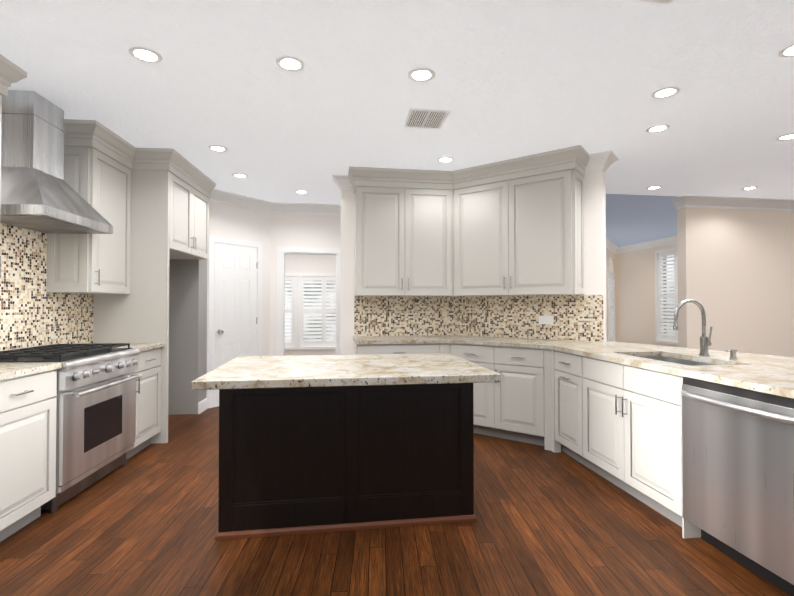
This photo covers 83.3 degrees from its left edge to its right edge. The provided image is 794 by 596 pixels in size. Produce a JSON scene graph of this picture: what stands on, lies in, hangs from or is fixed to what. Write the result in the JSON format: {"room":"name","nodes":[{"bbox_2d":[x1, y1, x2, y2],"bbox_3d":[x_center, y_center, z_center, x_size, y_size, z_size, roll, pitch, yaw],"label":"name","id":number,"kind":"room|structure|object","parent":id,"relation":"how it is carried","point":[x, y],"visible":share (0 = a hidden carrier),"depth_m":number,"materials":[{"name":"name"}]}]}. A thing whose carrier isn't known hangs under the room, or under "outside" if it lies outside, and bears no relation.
{"room":"kitchen","nodes":[
{"label":"kitchen","id":0,"kind":"room"},
{"bbox_2d":[0,54,26,277],"bbox_3d":[-2.414,-0.729,2.140,0.403,1.319,1.125,0,-1,-4],"label":"upper cabinet","id":1,"kind":"object","parent":0,"relation":"attached to","point":[10,73],"depth_m":2.62,"materials":[{"name":"white wood"}]},
{"bbox_2d":[168,259,206,414],"bbox_3d":[-2.543,-0.012,4.776,0.540,2.680,1.339,0,-1,-4],"label":"refrigerator alcove","id":2,"kind":"structure","parent":0,"point":[187,322],"depth_m":5.17,"materials":[{"name":"grey paint"}]},
{"bbox_2d":[206,201,270,397],"bbox_3d":[-2.169,0.002,5.784,0.120,2.680,1.301,-1,-1,36],"label":"wall","id":3,"kind":"structure","parent":0,"point":[231,221],"depth_m":5.99,"materials":[{"name":"paint"}]},
{"bbox_2d":[198,398,207,413],"bbox_3d":[2.697,1.311,8.233,12.180,0.130,5.096,0,-1,-8],"label":"baseboard","id":4,"kind":"structure","parent":3,"relation":"attached to","point":[202,405],"depth_m":5.29,"materials":[{"name":"white wood"}]},
{"bbox_2d":[207,235,261,407],"bbox_3d":[-2.057,0.284,5.766,0.076,2.115,0.790,-1,-1,36],"label":"door","id":5,"kind":"structure","parent":3,"relation":"attached to","point":[234,295],"depth_m":5.74,"materials":[{"name":"white wood"}]},
{"bbox_2d":[270,206,340,355],"bbox_3d":[-0.621,0.011,6.465,2.460,2.680,0.120,0,-1,-8],"label":"wall","id":6,"kind":"structure","parent":0,"point":[304,230],"depth_m":6.30,"materials":[{"name":"paint"}]},
{"bbox_2d":[277,247,340,355],"bbox_3d":[-1.236,0.312,6.362,0.905,2.075,0.138,0,-1,-8],"label":"trim","id":7,"kind":"structure","parent":6,"relation":"attached to","point":[282,252],"depth_m":6.30,"materials":[{"name":"white wood"}]},
{"bbox_2d":[285,254,335,355],"bbox_3d":[-2.180,0.050,9.270,2.760,2.680,0.120,0,-1,-8],"label":"wall","id":8,"kind":"structure","parent":0,"point":[318,264],"depth_m":9.26,"materials":[{"name":"paint"}]},
{"bbox_2d":[285,273,309,349],"bbox_3d":[-2.637,0.261,9.357,1.580,2.060,0.530,0,-1,-8],"label":"window","id":9,"kind":"structure","parent":8,"relation":"in","point":[291,315],"depth_m":9.21,"materials":[{"name":"white wood"}]},
{"bbox_2d":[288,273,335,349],"bbox_3d":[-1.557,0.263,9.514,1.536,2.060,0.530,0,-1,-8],"label":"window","id":10,"kind":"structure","parent":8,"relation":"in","point":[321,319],"depth_m":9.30,"materials":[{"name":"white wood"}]},
{"bbox_2d":[0,406,790,595],"bbox_3d":[1.710,1.359,5.207,17.000,0.050,18.000,0,-1,-8],"label":"floor","id":11,"kind":"structure","parent":0,"point":[143,522],"depth_m":2.33,"materials":[{"name":"brown wood"}]},
{"bbox_2d":[0,370,56,541],"bbox_3d":[-2.325,0.854,2.326,0.610,0.880,0.680,0,-1,-4],"label":"base cabinet","id":12,"kind":"object","parent":11,"relation":"on","point":[28,402],"depth_m":2.46,"materials":[{"name":"white wood"}]},
{"bbox_2d":[0,343,163,380],"bbox_3d":[-2.331,0.400,2.618,0.626,0.034,2.898,0,-1,-4],"label":"countertop","id":13,"kind":"structure","parent":12,"relation":"on","point":[10,370],"depth_m":2.56,"materials":[{"name":"beige stone"}]},
{"bbox_2d":[0,343,141,512],"bbox_3d":[-2.331,0.826,3.111,0.696,0.958,0.876,0,-1,-4],"label":"range","id":14,"kind":"object","parent":11,"relation":"on","point":[96,414],"visible":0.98,"depth_m":2.98,"materials":[{"name":"silver metal"}]},
{"bbox_2d":[127,347,163,458],"bbox_3d":[-2.435,0.875,3.800,0.610,0.880,0.508,0,-1,-4],"label":"base cabinet","id":15,"kind":"object","parent":11,"relation":"on","point":[149,387],"depth_m":3.87,"materials":[{"name":"white wood"}]},
{"bbox_2d":[215,383,476,539],"bbox_3d":[-0.296,0.863,2.786,1.457,0.874,0.570,0,-1,-8],"label":"kitchen island","id":16,"kind":"object","parent":11,"relation":"on","point":[299,460],"visible":0.77,"depth_m":2.52,"materials":[{"name":"brown wood"}]},
{"bbox_2d":[191,353,501,389],"bbox_3d":[-0.276,0.403,2.624,1.475,0.040,1.000,0,-1,-8],"label":"island countertop","id":17,"kind":"structure","parent":16,"relation":"on","point":[245,372],"depth_m":2.33,"materials":[{"name":"beige stone"}]},
{"bbox_2d":[354,342,433,354],"bbox_3d":[-0.025,0.887,4.702,0.818,0.880,0.610,0,-1,-8],"label":"base cabinet","id":18,"kind":"object","parent":11,"relation":"on","point":[359,349],"depth_m":4.40,"materials":[{"name":"white wood"}]},
{"bbox_2d":[434,343,557,452],"bbox_3d":[1.117,0.883,4.424,1.480,0.880,1.463,0,-1,-8],"label":"base cabinet","id":19,"kind":"object","parent":11,"relation":"on","point":[522,407],"depth_m":4.07,"materials":[{"name":"white wood"}]},
{"bbox_2d":[353,335,544,348],"bbox_3d":[0.408,0.425,4.404,1.620,0.034,1.324,0,-1,-8],"label":"countertop","id":20,"kind":"structure","parent":19,"relation":"on","point":[457,339],"depth_m":4.41,"materials":[{"name":"beige stone"}]},
{"bbox_2d":[513,338,793,398],"bbox_3d":[1.977,0.515,3.513,1.230,0.239,3.533,0,-1,-8],"label":"countertop","id":21,"kind":"structure","parent":19,"relation":"on","point":[771,374],"depth_m":2.79,"materials":[{"name":"beige stone"}]},
{"bbox_2d":[673,299,711,355],"bbox_3d":[2.003,0.194,3.029,0.260,0.387,0.086,0,-1,-8],"label":"gooseneck faucet","id":22,"kind":"object","parent":21,"relation":"on","point":[705,342],"visible":1,"depth_m":3.03,"materials":[{"name":"silver metal"}]},
{"bbox_2d":[726,349,737,359],"bbox_3d":[2.126,0.354,2.841,0.072,0.062,0.044,0,-1,-8],"label":"soap dispenser","id":23,"kind":"object","parent":21,"relation":"on","point":[732,354],"visible":1,"depth_m":2.83,"materials":[{"name":"silver metal"}]},
{"bbox_2d":[558,351,665,477],"bbox_3d":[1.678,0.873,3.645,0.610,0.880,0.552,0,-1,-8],"label":"base cabinet","id":24,"kind":"object","parent":11,"relation":"on","point":[619,425],"depth_m":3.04,"materials":[{"name":"white wood"}]},
{"bbox_2d":[680,377,793,595],"bbox_3d":[1.829,0.855,2.113,0.644,0.872,0.675,0,-1,-8],"label":"dishwasher","id":25,"kind":"object","parent":11,"relation":"on","point":[738,469],"visible":0.96,"depth_m":2.06,"materials":[{"name":"silver metal"}]},
{"bbox_2d":[0,0,793,260],"bbox_3d":[1.710,-1.371,5.245,17.000,0.050,18.000,0,-1,-8],"label":"ceiling","id":26,"kind":"structure","parent":0,"point":[511,79],"depth_m":2.89,"materials":[{"name":"paint"}]},
{"bbox_2d":[128,47,162,62],"bbox_3d":[-1.426,-1.380,2.534,0.170,0.006,0.170,0,-1,-8],"label":"recessed light","id":27,"kind":"object","parent":26,"relation":"in","point":[144,54],"visible":1,"depth_m":2.53,"materials":[{"name":"white"}]},
{"bbox_2d":[208,145,227,151],"bbox_3d":[-1.620,-1.359,4.047,0.170,0.006,0.170,0,-1,-8],"label":"recessed light","id":28,"kind":"object","parent":26,"relation":"in","point":[217,148],"visible":1,"depth_m":4.04,"materials":[{"name":"white"}]},
{"bbox_2d":[232,173,247,177],"bbox_3d":[-1.717,-1.347,4.893,0.170,0.006,0.170,0,-1,-8],"label":"recessed light","id":29,"kind":"object","parent":26,"relation":"in","point":[238,175],"visible":0.98,"depth_m":4.89,"materials":[{"name":"white"}]},
{"bbox_2d":[275,56,304,71],"bbox_3d":[-0.627,-1.379,2.627,0.170,0.006,0.170,0,-1,-8],"label":"recessed light","id":30,"kind":"object","parent":26,"relation":"in","point":[291,63],"visible":1,"depth_m":2.62,"materials":[{"name":"white"}]},
{"bbox_2d":[295,190,307,193],"bbox_3d":[-1.196,-1.338,5.601,0.170,0.006,0.170,0,-1,-8],"label":"recessed light","id":31,"kind":"object","parent":26,"relation":"in","point":[301,192],"visible":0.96,"depth_m":5.59,"materials":[{"name":"white"}]},
{"bbox_2d":[408,68,434,81],"bbox_3d":[0.152,-1.377,2.754,0.170,0.006,0.170,0,-1,-8],"label":"recessed light","id":32,"kind":"object","parent":26,"relation":"in","point":[421,74],"visible":1,"depth_m":2.75,"materials":[{"name":"white"}]},
{"bbox_2d":[403,108,450,128],"bbox_3d":[0.220,-1.367,3.400,0.300,0.009,0.330,0,-1,-8],"label":"ceiling vent","id":33,"kind":"object","parent":26,"relation":"in","point":[426,118],"visible":1,"depth_m":3.38,"materials":[{"name":"metal"}]},
{"bbox_2d":[437,157,453,162],"bbox_3d":[0.475,-1.355,4.362,0.170,0.006,0.170,0,-1,-8],"label":"recessed light","id":34,"kind":"object","parent":26,"relation":"in","point":[445,159],"visible":1,"depth_m":4.35,"materials":[{"name":"white"}]},
{"bbox_2d":[646,186,661,189],"bbox_3d":[3.107,-1.341,5.397,0.170,0.006,0.170,0,-1,-8],"label":"recessed light","id":35,"kind":"object","parent":26,"relation":"in","point":[653,187],"visible":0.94,"depth_m":5.39,"materials":[{"name":"white"}]},
{"bbox_2d":[637,0,671,3],"bbox_3d":[1.145,-1.388,1.922,0.300,0.009,0.300,0,-1,-8],"label":"ceiling vent","id":36,"kind":"object","parent":26,"relation":"in","point":[663,1],"visible":1,"depth_m":2.08,"materials":[{"name":"metal"}]},
{"bbox_2d":[646,124,669,132],"bbox_3d":[2.097,-1.365,3.591,0.170,0.006,0.170,0,-1,-8],"label":"recessed light","id":37,"kind":"object","parent":26,"relation":"in","point":[658,128],"visible":1,"depth_m":3.58,"materials":[{"name":"white"}]},
{"bbox_2d":[651,87,679,98],"bbox_3d":[1.792,-1.374,2.984,0.170,0.006,0.170,0,-1,-8],"label":"recessed light","id":38,"kind":"object","parent":26,"relation":"in","point":[665,92],"visible":1,"depth_m":2.98,"materials":[{"name":"white"}]},
{"bbox_2d":[741,186,758,189],"bbox_3d":[4.285,-1.340,5.423,0.170,0.006,0.170,0,-1,-8],"label":"recessed light","id":39,"kind":"object","parent":26,"relation":"in","point":[751,188],"visible":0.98,"depth_m":5.42,"materials":[{"name":"white"}]},
{"bbox_2d":[776,133,793,140],"bbox_3d":[3.303,-1.363,3.767,0.170,0.006,0.170,0,-1,-8],"label":"recessed light","id":40,"kind":"object","parent":26,"relation":"in","point":[786,137],"visible":0.98,"depth_m":3.78,"materials":[{"name":"white"}]},
{"bbox_2d":[778,44,793,57],"bbox_3d":[2.218,-1.381,2.473,0.170,0.006,0.170,0,-1,-8],"label":"recessed light","id":41,"kind":"object","parent":26,"relation":"in","point":[787,52],"visible":1,"depth_m":2.50,"materials":[{"name":"white"}]},
{"bbox_2d":[341,189,456,354],"bbox_3d":[0.054,-0.008,5.097,1.375,2.680,0.120,0,-1,-8],"label":"wall","id":42,"kind":"structure","parent":0,"point":[347,196],"depth_m":4.95,"materials":[{"name":"paint"}]},
{"bbox_2d":[354,296,456,335],"bbox_3d":[0.109,0.209,5.037,1.178,0.474,0.008,0,-1,-8],"label":"backsplash","id":43,"kind":"structure","parent":42,"relation":"attached to","point":[405,315],"depth_m":5.03,"materials":[{"name":"tile"}]},
{"bbox_2d":[457,169,606,341],"bbox_3d":[1.361,-0.014,4.660,1.185,2.680,1.080,0,-1,-8],"label":"wall","id":44,"kind":"structure","parent":0,"point":[594,232],"depth_m":4.26,"materials":[{"name":"paint"}]},
{"bbox_2d":[348,145,589,295],"bbox_3d":[0.678,-0.697,4.469,2.286,1.319,1.318,0,-1,-8],"label":"upper cabinet","id":45,"kind":"object","parent":44,"relation":"attached to","point":[512,227],"visible":1,"depth_m":3.78,"materials":[{"name":"white wood"}]},
{"bbox_2d":[208,150,793,253],"bbox_3d":[3.152,-1.246,7.578,11.478,0.134,6.592,0,-1,-8],"label":"crown molding","id":46,"kind":"structure","parent":44,"relation":"attached to","point":[604,160],"depth_m":5.95,"materials":[{"name":"white wood"}]},
{"bbox_2d":[457,295,603,341],"bbox_3d":[1.317,0.189,4.651,1.550,0.443,0.015,-1,-1,37],"label":"backsplash","id":47,"kind":"structure","parent":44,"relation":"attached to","point":[568,317],"depth_m":4.58,"materials":[{"name":"tile"}]},
{"bbox_2d":[606,248,615,340],"bbox_3d":[4.391,0.055,9.635,0.120,2.680,3.870,-1,-1,33],"label":"wall","id":48,"kind":"structure","parent":0,"point":[610,260],"depth_m":10.13,"materials":[{"name":"beige paint"}]},
{"bbox_2d":[608,270,616,341],"bbox_3d":[4.902,0.210,10.713,0.530,2.200,1.600,-1,-1,33],"label":"arched window","id":49,"kind":"structure","parent":48,"relation":"in","point":[611,305],"depth_m":10.73,"materials":[{"name":"white"}]},
{"bbox_2d":[615,243,677,346],"bbox_3d":[5.911,0.045,8.902,0.120,2.680,5.130,0,-1,-9],"label":"wall","id":50,"kind":"structure","parent":0,"point":[635,318],"depth_m":10.46,"materials":[{"name":"beige paint"}]},
{"bbox_2d":[655,247,677,344],"bbox_3d":[6.002,-0.059,9.327,0.530,2.500,1.580,0,-1,-9],"label":"room window","id":51,"kind":"structure","parent":50,"relation":"in","point":[670,298],"depth_m":9.61,"materials":[{"name":"white wood"}]},
{"bbox_2d":[677,207,793,356],"bbox_3d":[6.924,0.010,6.380,6.350,2.680,0.150,0,-1,-8],"label":"wall","id":52,"kind":"structure","parent":0,"point":[735,271],"depth_m":5.97,"materials":[{"name":"beige paint"}]},
{"bbox_3d":[-2.557,-0.071,0.493,0.120,2.680,9.880,0,-1,-4],"label":"wall","id":53,"kind":"structure","parent":0,"visible":0},
{"bbox_2d":[0,223,92,350],"bbox_3d":[-2.648,-0.085,2.603,0.008,0.995,2.900,0,-1,-4],"label":"backsplash","id":54,"kind":"structure","parent":53,"relation":"attached to","point":[33,312],"depth_m":3.30,"materials":[{"name":"tile"}]},
{"bbox_2d":[0,90,112,233],"bbox_3d":[-2.437,-0.940,3.097,0.497,0.866,0.760,0,-1,-4],"label":"range hood","id":55,"kind":"object","parent":53,"relation":"attached to","point":[38,193],"visible":1,"depth_m":2.95,"materials":[{"name":"silver metal"}]},
{"bbox_2d":[46,119,215,297],"bbox_3d":[-2.411,-0.699,4.295,0.728,1.319,1.773,0,-1,-4],"label":"cabinet","id":56,"kind":"object","parent":53,"relation":"attached to","point":[150,206],"depth_m":4.02,"materials":[{"name":"white wood"}]}
]}

